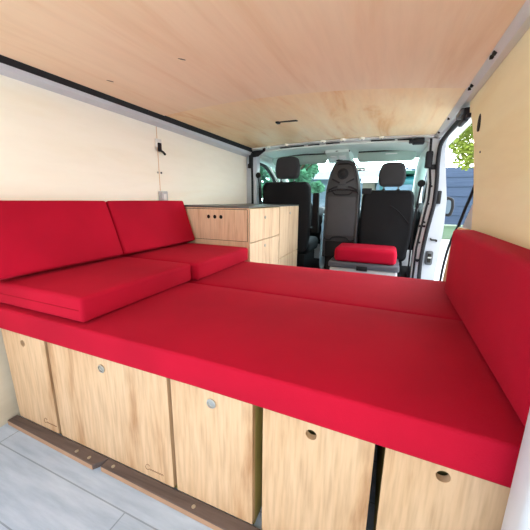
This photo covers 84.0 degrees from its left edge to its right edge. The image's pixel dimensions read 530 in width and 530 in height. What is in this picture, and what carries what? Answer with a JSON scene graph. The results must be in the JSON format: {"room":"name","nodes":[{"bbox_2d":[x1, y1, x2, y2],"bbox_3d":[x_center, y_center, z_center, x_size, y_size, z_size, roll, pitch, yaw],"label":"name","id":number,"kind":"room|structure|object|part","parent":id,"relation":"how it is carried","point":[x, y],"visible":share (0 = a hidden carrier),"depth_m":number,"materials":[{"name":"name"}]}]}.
{"room":"vehicle interior","nodes":[
{"label":"vehicle interior","id":0,"kind":"room"},
{"bbox_2d":[0,75,246,426],"bbox_3d":[-0.757,-0.171,1.670,0.117,1.294,2.890,6,14,22],"label":"wall","id":1,"kind":"structure","parent":0,"point":[54,146],"depth_m":1.38,"materials":[{"name":"brown wood"}]},
{"bbox_2d":[0,63,251,156],"bbox_3d":[-0.726,-0.774,1.511,0.100,0.049,2.865,6,14,22],"label":"trim","id":2,"kind":"structure","parent":1,"relation":"attached to","point":[5,70],"depth_m":1.39,"materials":[{"name":"grey metal"}]},
{"bbox_2d":[0,55,252,151],"bbox_3d":[-0.696,-0.813,1.490,0.064,0.058,2.865,6,14,22],"label":"trim","id":3,"kind":"structure","parent":1,"relation":"attached to","point":[3,59],"depth_m":1.36,"materials":[{"name":"black rubber"}]},
{"bbox_2d":[155,138,165,154],"bbox_3d":[-0.627,-0.711,1.774,0.027,0.089,0.066,6,14,22],"label":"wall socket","id":4,"kind":"object","parent":1,"relation":"attached to","point":[158,144],"visible":1,"depth_m":1.75,"materials":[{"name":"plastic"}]},
{"bbox_3d":[-0.638,-0.730,1.762,0.012,0.047,0.043,6,14,22],"label":"socket plate","id":5,"kind":"part","parent":4,"relation":"part of","materials":[{"name":"white plastic"}]},
{"bbox_2d":[159,191,167,200],"bbox_3d":[-0.631,-0.422,1.831,0.032,0.072,0.053,6,14,22],"label":"switch box","id":6,"kind":"object","parent":1,"relation":"attached to","point":[163,195],"visible":0.76,"depth_m":1.81,"materials":[{"name":"white plastic"}]},
{"bbox_2d":[260,163,277,203],"bbox_3d":[0.100,-0.479,3.679,0.070,1.475,1.305,6,14,22],"label":"door","id":7,"kind":"structure","parent":1,"relation":"in","point":[272,175],"depth_m":3.40,"materials":[{"name":"grey plastic"}]},
{"bbox_3d":[0.064,-0.968,3.417,0.020,0.407,0.933,6,14,22],"label":"window trim","id":8,"kind":"part","parent":7,"relation":"part of","materials":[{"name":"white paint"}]},
{"bbox_2d":[252,134,434,150],"bbox_3d":[0.583,-1.034,2.519,1.509,0.104,0.213,7,14,26],"label":"trim","id":9,"kind":"structure","parent":1,"relation":"attached to","point":[413,139],"depth_m":2.46,"materials":[{"name":"grey paint"}]},
{"bbox_2d":[0,258,410,529],"bbox_3d":[0.230,0.400,2.236,2.020,0.090,4.550,6,14,22],"label":"floor","id":10,"kind":"structure","parent":0,"point":[42,488],"depth_m":0.85,"materials":[{"name":"grey plastic"}]},
{"bbox_2d":[1,328,61,433],"bbox_3d":[-0.754,0.378,1.292,0.246,0.386,0.504,6,14,22],"label":"door","id":11,"kind":"structure","parent":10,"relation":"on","point":[28,357],"depth_m":1.06,"materials":[{"name":"brown wood"}]},
{"bbox_2d":[8,415,108,469],"bbox_3d":[-0.747,0.621,1.040,0.497,0.022,0.041,6,14,22],"label":"plank","id":12,"kind":"object","parent":10,"relation":"on","point":[85,456],"visible":0.97,"depth_m":1.02,"materials":[{"name":"brown wood"}]},
{"bbox_2d":[47,342,176,487],"bbox_3d":[-0.398,0.415,1.146,0.496,0.386,0.506,6,14,22],"label":"door","id":13,"kind":"structure","parent":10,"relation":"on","point":[122,413],"depth_m":0.90,"materials":[{"name":"brown wood"}]},
{"bbox_2d":[0,282,524,487],"bbox_3d":[-0.158,0.204,1.000,1.640,0.089,0.566,6,14,22],"label":"cushion","id":14,"kind":"object","parent":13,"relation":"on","point":[418,386],"visible":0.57,"depth_m":0.72,"materials":[{"name":"red fabric"}]},
{"bbox_2d":[0,256,190,321],"bbox_3d":[-0.659,0.061,1.205,0.472,0.088,0.540,6,14,22],"label":"seat cushion","id":15,"kind":"object","parent":14,"relation":"on","point":[85,292],"visible":0.94,"depth_m":1.02,"materials":[{"name":"red fabric"}]},
{"bbox_2d":[0,200,122,279],"bbox_3d":[-0.864,-0.117,1.164,0.138,0.270,0.598,6,14,22],"label":"backrest cushion","id":16,"kind":"object","parent":15,"relation":"on","point":[36,236],"visible":1,"depth_m":1.15,"materials":[{"name":"red fabric"}]},
{"bbox_2d":[444,229,529,426],"bbox_3d":[0.628,0.070,0.819,0.080,0.267,0.835,6,14,22],"label":"bolster cushion","id":17,"kind":"object","parent":14,"relation":"on","point":[487,283],"visible":0.97,"depth_m":0.66,"materials":[{"name":"red fabric"}]},
{"bbox_2d":[101,458,260,529],"bbox_3d":[-0.153,0.681,0.798,0.792,0.022,0.041,6,14,22],"label":"plank","id":18,"kind":"object","parent":10,"relation":"on","point":[211,517],"visible":1,"depth_m":0.83,"materials":[{"name":"brown wood"}]},
{"bbox_2d":[170,379,262,523],"bbox_3d":[-0.046,0.451,1.003,0.241,0.386,0.506,6,14,22],"label":"door","id":19,"kind":"structure","parent":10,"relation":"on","point":[218,438],"depth_m":0.77,"materials":[{"name":"brown wood"}]},
{"bbox_2d":[185,207,278,264],"bbox_3d":[-0.238,-0.031,2.209,0.532,0.797,0.544,6,14,22],"label":"base cabinet","id":20,"kind":"object","parent":10,"relation":"on","point":[255,229],"visible":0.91,"depth_m":1.92,"materials":[{"name":"brown wood"}]},
{"bbox_3d":[-0.339,-0.263,1.903,0.496,0.193,0.005,6,14,22],"label":"door","id":21,"kind":"part","parent":20,"relation":"part of","materials":[{"name":"brown wood"}]},
{"bbox_3d":[-0.339,-0.171,1.931,0.528,0.405,0.012,6,14,22],"label":"panel","id":22,"kind":"part","parent":20,"relation":"part of","materials":[{"name":"brown wood"}]},
{"bbox_2d":[184,204,298,207],"bbox_3d":[-0.133,-0.478,2.359,0.530,0.011,1.075,6,14,22],"label":"countertop","id":23,"kind":"structure","parent":20,"relation":"on","point":[201,205],"depth_m":2.00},
{"bbox_3d":[-0.003,-0.063,2.103,0.018,0.246,0.536,6,14,22],"label":"drawer","id":24,"kind":"part","parent":20,"relation":"part of","materials":[{"name":"brown wood"}]},
{"bbox_3d":[-0.001,-0.291,2.053,0.018,0.209,0.536,6,14,22],"label":"drawer","id":25,"kind":"part","parent":20,"relation":"part of","materials":[{"name":"brown wood"}]},
{"bbox_2d":[278,206,298,265],"bbox_3d":[0.017,-0.132,2.674,0.428,0.797,0.511,6,14,22],"label":"base cabinet","id":26,"kind":"object","parent":10,"relation":"on","point":[288,215],"visible":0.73,"depth_m":2.53,"materials":[{"name":"brown wood"}]},
{"bbox_3d":[0.202,0.049,2.635,0.018,0.301,0.509,6,14,22],"label":"drawer","id":27,"kind":"part","parent":26,"relation":"part of","materials":[{"name":"brown wood"}]},
{"bbox_2d":[263,156,319,267],"bbox_3d":[0.331,-0.475,3.134,0.564,1.229,0.591,6,14,22],"label":"seat","id":28,"kind":"object","parent":10,"relation":"on","point":[281,192],"visible":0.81,"depth_m":2.83,"materials":[{"name":"black fabric"}]},
{"bbox_3d":[0.212,-0.473,2.946,0.487,0.685,0.160,6,14,22],"label":"backrest","id":29,"kind":"part","parent":28,"relation":"part of","materials":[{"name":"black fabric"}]},
{"bbox_3d":[0.296,-0.023,3.264,0.400,0.290,0.440,6,14,22],"label":"seat","id":30,"kind":"part","parent":28,"relation":"part of","materials":[{"name":"black fabric"}]},
{"bbox_2d":[300,236,317,253],"bbox_3d":[0.316,-0.237,3.259,0.460,0.150,0.470,6,14,22],"label":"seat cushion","id":31,"kind":"object","parent":28,"relation":"on","point":[312,244],"depth_m":3.12,"materials":[{"name":"black fabric"}]},
{"bbox_3d":[0.494,-0.501,2.852,0.055,0.386,0.114,6,14,22],"label":"armrest","id":32,"kind":"part","parent":28,"relation":"part of","materials":[{"name":"black fabric"}]},
{"bbox_2d":[262,408,374,529],"bbox_3d":[0.204,0.476,0.903,0.245,0.386,0.503,6,14,22],"label":"door","id":33,"kind":"structure","parent":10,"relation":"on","point":[315,477],"depth_m":0.67,"materials":[{"name":"brown wood"}]},
{"bbox_2d":[319,213,324,268],"bbox_3d":[0.579,-0.164,2.968,0.060,0.700,0.098,6,14,22],"label":"plastic sheet","id":34,"kind":"object","parent":10,"relation":"on","point":[321,258],"visible":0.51,"depth_m":2.96,"materials":[{"name":"grey plastic"}]},
{"bbox_2d":[188,261,461,320],"bbox_3d":[0.049,0.094,1.504,1.622,0.089,0.539,6,14,22],"label":"cushion","id":35,"kind":"object","parent":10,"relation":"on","point":[424,297],"visible":0.33,"depth_m":1.31,"materials":[{"name":"red fabric"}]},
{"bbox_2d":[123,243,247,279],"bbox_3d":[-0.437,-0.044,1.686,0.500,0.088,0.534,6,14,22],"label":"seat cushion","id":36,"kind":"object","parent":35,"relation":"on","point":[205,260],"visible":0.66,"depth_m":1.56,"materials":[{"name":"red fabric"}]},
{"bbox_2d":[106,201,194,255],"bbox_3d":[-0.635,-0.233,1.696,0.138,0.270,0.574,6,14,22],"label":"backrest cushion","id":37,"kind":"object","parent":36,"relation":"on","point":[140,226],"visible":0.86,"depth_m":1.61,"materials":[{"name":"red fabric"}]},
{"bbox_2d":[322,160,360,269],"bbox_3d":[0.786,-0.392,2.919,0.304,1.170,0.578,6,14,22],"label":"seat","id":38,"kind":"object","parent":10,"relation":"on","point":[343,190],"visible":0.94,"depth_m":2.63,"materials":[{"name":"black plastic"}]},
{"bbox_3d":[0.797,-0.009,3.041,0.280,0.370,0.500,6,14,22],"label":"seat","id":39,"kind":"part","parent":38,"relation":"part of","materials":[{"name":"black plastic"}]},
{"bbox_2d":[326,197,355,235],"bbox_3d":[0.684,-0.439,2.656,0.240,0.345,0.016,6,14,22],"label":"tray","id":40,"kind":"object","parent":38,"relation":"on","point":[340,211],"depth_m":2.65,"materials":[{"name":"plastic"}]},
{"bbox_3d":[0.686,-0.440,2.661,0.276,0.455,0.009,6,14,22],"label":"panel","id":41,"kind":"part","parent":38,"relation":"part of","materials":[{"name":"grey plastic"}]},
{"bbox_3d":[0.689,-0.766,2.585,0.251,0.216,0.012,6,14,22],"label":"panel","id":42,"kind":"part","parent":38,"relation":"part of","materials":[{"name":"grey plastic"}]},
{"bbox_3d":[0.679,-0.796,2.568,0.096,0.096,0.022,6,14,22],"label":"round knob","id":43,"kind":"part","parent":38,"relation":"part of","materials":[{"name":"black plastic"}]},
{"bbox_2d":[328,256,398,275],"bbox_3d":[0.799,0.145,2.418,0.515,0.384,0.342,6,14,22],"label":"box","id":44,"kind":"object","parent":10,"relation":"on","point":[379,269],"visible":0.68,"depth_m":2.23,"materials":[{"name":"plastic"}]},
{"bbox_2d":[334,243,396,264],"bbox_3d":[0.805,-0.097,2.353,0.450,0.115,0.300,6,14,22],"label":"cushion","id":45,"kind":"object","parent":44,"relation":"on","point":[350,252],"visible":1,"depth_m":2.23,"materials":[{"name":"red fabric"}]},
{"bbox_2d":[359,162,414,276],"bbox_3d":[1.152,-0.355,2.823,0.435,1.149,0.602,6,14,22],"label":"passenger seat","id":46,"kind":"object","parent":10,"relation":"on","point":[386,216],"visible":0.8,"depth_m":2.54,"materials":[{"name":"black fabric"}]},
{"bbox_3d":[1.071,-0.353,2.627,0.435,0.608,0.157,6,14,22],"label":"backrest","id":47,"kind":"part","parent":46,"relation":"part of","materials":[{"name":"black fabric"}]},
{"bbox_3d":[1.155,0.059,2.936,0.348,0.290,0.440,6,14,22],"label":"seat","id":48,"kind":"part","parent":46,"relation":"part of","materials":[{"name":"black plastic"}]},
{"bbox_2d":[373,445,510,529],"bbox_3d":[0.448,0.501,0.803,0.244,0.386,0.503,6,14,22],"label":"door","id":49,"kind":"structure","parent":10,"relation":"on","point":[412,493],"depth_m":0.57,"materials":[{"name":"brown wood"}]},
{"bbox_2d":[0,0,525,147],"bbox_3d":[0.121,-0.866,1.452,1.870,0.140,3.450,6,14,22],"label":"ceiling","id":50,"kind":"structure","parent":0,"point":[249,73],"depth_m":1.03,"materials":[{"name":"brown wood"}]},
{"bbox_2d":[262,137,434,159],"bbox_3d":[0.708,-1.084,2.798,1.560,0.127,0.765,6,14,22],"label":"ceiling","id":51,"kind":"structure","parent":0,"point":[399,145],"depth_m":2.66,"materials":[{"name":"plastic"}]},
{"bbox_2d":[273,153,327,164],"bbox_3d":[0.352,-1.088,3.035,0.586,0.097,0.042,6,14,22],"label":"sun visor","id":52,"kind":"object","parent":51,"relation":"attached to","point":[319,158],"visible":0.65,"depth_m":2.98,"materials":[{"name":"plastic"}]},
{"bbox_2d":[324,149,353,162],"bbox_3d":[0.730,-1.079,2.907,0.260,0.105,0.272,6,14,22],"label":"console","id":53,"kind":"object","parent":51,"relation":"attached to","point":[336,155],"visible":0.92,"depth_m":2.85,"materials":[{"name":"plastic"}]},
{"bbox_2d":[330,155,346,160],"bbox_3d":[0.728,-1.053,2.909,0.150,0.041,0.119,6,14,22],"label":"lamp","id":54,"kind":"object","parent":53,"relation":"attached to","point":[332,157],"depth_m":2.88,"materials":[{"name":"grey plastic"}]},
{"bbox_2d":[357,150,415,161],"bbox_3d":[1.117,-1.010,2.724,0.506,0.097,0.042,6,14,22],"label":"sun visor","id":55,"kind":"object","parent":51,"relation":"attached to","point":[381,155],"visible":0.88,"depth_m":2.71,"materials":[{"name":"plastic"}]},
{"bbox_2d":[314,244,411,265],"bbox_3d":[1.172,-0.179,4.164,2.000,1.200,0.120,6,14,22],"label":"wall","id":56,"kind":"structure","parent":0,"point":[316,250],"depth_m":3.86,"materials":[{"name":"white paint"}]},
{"bbox_2d":[260,154,288,181],"bbox_3d":[0.178,-0.982,3.580,0.156,0.594,1.379,5,13,20],"label":"trim","id":57,"kind":"structure","parent":56,"relation":"attached to","point":[264,159],"depth_m":3.10,"materials":[{"name":"plastic"}]},
{"bbox_2d":[310,207,419,249],"bbox_3d":[0.985,-0.464,3.632,1.580,0.485,0.789,6,14,22],"label":"dashboard","id":58,"kind":"object","parent":56,"relation":"attached to","point":[321,209],"visible":0.14,"depth_m":3.31,"materials":[{"name":"black plastic"}]},
{"bbox_2d":[311,207,324,226],"bbox_3d":[0.484,-0.596,3.622,0.460,0.235,0.265,6,14,22],"label":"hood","id":59,"kind":"object","parent":58,"relation":"attached to","point":[321,209],"depth_m":3.46,"materials":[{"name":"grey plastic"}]},
{"bbox_2d":[410,177,426,268],"bbox_3d":[1.639,-0.322,3.052,0.070,1.475,1.305,6,14,22],"label":"door","id":60,"kind":"structure","parent":56,"relation":"in","point":[420,206],"depth_m":3.17,"materials":[{"name":"grey plastic"}]},
{"bbox_3d":[1.567,-0.815,2.804,0.020,0.407,0.933,6,14,22],"label":"window trim","id":61,"kind":"part","parent":60,"relation":"part of","materials":[{"name":"white paint"}]},
{"bbox_2d":[445,197,453,216],"bbox_3d":[1.767,-0.585,2.940,0.204,0.192,0.106,6,14,22],"label":"mirror","id":62,"kind":"object","parent":60,"relation":"attached to","point":[450,201],"visible":0.56,"depth_m":2.87,"materials":[{"name":"black plastic"}]},
{"bbox_2d":[412,145,427,208],"bbox_3d":[1.567,-0.822,2.938,0.142,0.607,1.516,6,14,23],"label":"trim","id":63,"kind":"structure","parent":56,"relation":"attached to","point":[420,172],"depth_m":2.92,"materials":[{"name":"plastic"}]},
{"bbox_3d":[1.001,-0.947,3.526,1.540,0.530,0.940,6,14,22],"label":"window","id":64,"kind":"structure","parent":56,"relation":"in","visible":0},
{"bbox_2d":[353,160,365,170],"bbox_3d":[0.999,-1.062,3.142,0.148,0.116,0.053,2,13,8],"label":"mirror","id":65,"kind":"object","parent":64,"relation":"attached to","point":[358,168],"visible":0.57,"depth_m":3.13,"materials":[{"name":"white plastic"}]},
{"bbox_2d":[421,137,447,279],"bbox_3d":[1.305,-0.174,2.315,0.130,1.600,0.120,6,14,22],"label":"trim","id":66,"kind":"structure","parent":0,"point":[437,224],"depth_m":2.23,"materials":[{"name":"paint"}]},
{"bbox_2d":[410,138,438,278],"bbox_3d":[1.258,-0.315,2.322,0.106,1.270,0.140,6,14,22],"label":"trim","id":67,"kind":"structure","parent":66,"relation":"attached to","point":[430,159],"depth_m":2.25,"materials":[{"name":"white paint"}]},
{"bbox_2d":[406,180,424,277],"bbox_3d":[1.228,-0.190,2.422,0.056,0.983,0.054,6,14,22],"label":"belt","id":68,"kind":"object","parent":67,"relation":"hanging from","point":[421,183],"visible":0.96,"depth_m":2.38,"materials":[{"name":"black fabric webbing"},{"name":"black plastic"}]},
{"bbox_2d":[425,251,432,264],"bbox_3d":[1.269,-0.053,2.276,0.050,0.110,0.028,6,14,22],"label":"door latch","id":69,"kind":"object","parent":66,"relation":"attached to","point":[429,254],"depth_m":2.27,"materials":[{"name":"metal"}]},
{"bbox_2d":[436,191,441,203],"bbox_3d":[1.286,-0.499,2.174,0.028,0.095,0.024,6,14,22],"label":"latch","id":70,"kind":"object","parent":66,"relation":"attached to","point":[439,192],"depth_m":2.17,"materials":[{"name":"grey plastic"}]},
{"bbox_2d":[462,204,472,229],"bbox_3d":[0.720,0.134,0.766,0.062,1.660,2.285,6,14,22],"label":"wall","id":71,"kind":"structure","parent":0,"point":[467,224],"depth_m":1.43,"materials":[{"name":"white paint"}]},
{"bbox_2d":[434,0,529,138],"bbox_3d":[0.787,-0.687,0.899,0.154,0.074,2.900,6,14,22],"label":"trim","id":72,"kind":"structure","parent":71,"relation":"attached to","point":[520,24],"depth_m":0.99,"materials":[{"name":"grey paint"}]},
{"bbox_2d":[470,28,529,248],"bbox_3d":[0.598,0.073,0.622,0.061,1.304,1.955,6,14,22],"label":"wall","id":73,"kind":"structure","parent":0,"point":[500,110],"depth_m":0.91,"materials":[{"name":"brown wood"}]},
{"bbox_2d":[417,120,473,280],"bbox_3d":[1.083,-0.209,1.779,0.076,1.237,1.030,5,13,18],"label":"trim","id":74,"kind":"structure","parent":73,"relation":"attached to","point":[454,126],"depth_m":2.13,"materials":[{"name":"black rubber"}]},
{"bbox_2d":[443,227,469,280],"bbox_3d":[0.931,0.157,1.491,0.017,0.705,0.345,6,14,22],"label":"trim","id":75,"kind":"structure","parent":73,"relation":"attached to","point":[460,228],"depth_m":1.55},
{"bbox_2d":[456,107,470,126],"bbox_3d":[0.962,-0.719,1.428,0.039,0.062,0.200,6,14,22],"label":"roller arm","id":76,"kind":"object","parent":73,"relation":"attached to","point":[464,114],"visible":1,"depth_m":1.39,"materials":[{"name":"black metal"}]},
{"bbox_2d":[501,409,529,529],"bbox_3d":[0.428,0.097,0.342,0.139,1.410,0.060,6,14,22],"label":"trim","id":77,"kind":"structure","parent":73,"relation":"attached to","point":[517,512],"depth_m":0.41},
{"bbox_3d":[-0.838,-0.012,1.801,0.100,1.860,3.000,6,14,22],"label":"wall","id":78,"kind":"structure","parent":0,"visible":0},
{"bbox_2d":[247,148,265,203],"bbox_3d":[-0.110,-0.490,2.970,0.275,1.300,0.140,6,14,22],"label":"trim","id":79,"kind":"structure","parent":78,"relation":"attached to","point":[253,160],"depth_m":2.87,"materials":[{"name":"grey plastic"}]},
{"bbox_2d":[256,172,261,203],"bbox_3d":[-0.063,-0.378,2.986,0.056,1.075,0.064,6,14,22],"label":"belt","id":80,"kind":"object","parent":78,"relation":"hanging from","point":[258,175],"visible":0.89,"depth_m":2.89,"materials":[{"name":"black fabric"}]},
{"label":"outside","id":81,"kind":"structure","parent":0,"visible":0},
{"bbox_2d":[434,239,449,280],"bbox_3d":[11.594,-4.468,27.346,120.000,0.200,120.000,6,14,22],"label":"ground","id":82,"kind":"structure","parent":81,"point":[444,242],"depth_m":7.22,"materials":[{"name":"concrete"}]},
{"bbox_2d":[361,177,378,203],"bbox_3d":[3.356,-1.778,9.604,0.480,2.100,1.200,6,14,22],"label":"shed","id":83,"kind":"object","parent":82,"relation":"on","point":[368,182],"visible":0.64,"depth_m":9.03,"materials":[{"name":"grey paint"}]},
{"bbox_2d":[379,170,414,190],"bbox_3d":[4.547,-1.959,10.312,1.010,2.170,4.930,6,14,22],"label":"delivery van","id":84,"kind":"object","parent":82,"relation":"on","point":[408,184],"visible":0.03,"depth_m":7.91,"materials":[{"name":"teal paint"}]},
{"bbox_2d":[442,224,462,238],"bbox_3d":[9.372,-2.038,15.843,45.000,0.020,11.400,6,14,22],"label":"lawn","id":85,"kind":"structure","parent":82,"relation":"on","point":[448,229],"depth_m":13.97,"materials":[{"name":"green plant"}]},
{"bbox_2d":[260,165,271,197],"bbox_3d":[-0.699,-4.478,15.591,2.984,4.686,2.997,6,14,22],"label":"tree","id":86,"kind":"object","parent":85,"relation":"on","point":[263,172],"visible":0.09,"depth_m":14.99,"materials":[{"name":"green plant"}]},
{"bbox_2d":[267,164,324,193],"bbox_3d":[1.228,-3.775,12.648,2.545,4.637,2.557,0,13,-2],"label":"tree","id":87,"kind":"object","parent":85,"relation":"on","point":[307,171],"visible":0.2,"depth_m":11.85,"materials":[{"name":"green plant"}]},
{"bbox_2d":[310,169,411,207],"bbox_3d":[4.480,-3.400,15.205,5.300,2.850,4.200,6,14,22],"label":"house","id":88,"kind":"structure","parent":85,"relation":"on","point":[323,176],"depth_m":13.88,"materials":[{"name":"paint"}]},
{"bbox_2d":[406,167,473,225],"bbox_3d":[13.785,-3.466,15.001,12.500,3.230,0.180,6,14,22],"label":"fence","id":89,"kind":"object","parent":85,"relation":"on","point":[459,182],"visible":0.25,"depth_m":16.15,"materials":[{"name":"blue wood"}]},
{"bbox_2d":[446,124,473,170],"bbox_3d":[7.832,-3.982,10.511,4.155,6.073,4.673,9,15,34],"label":"tree","id":90,"kind":"object","parent":85,"relation":"on","point":[465,149],"visible":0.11,"depth_m":10.11,"materials":[{"name":"green plant"}]}
]}

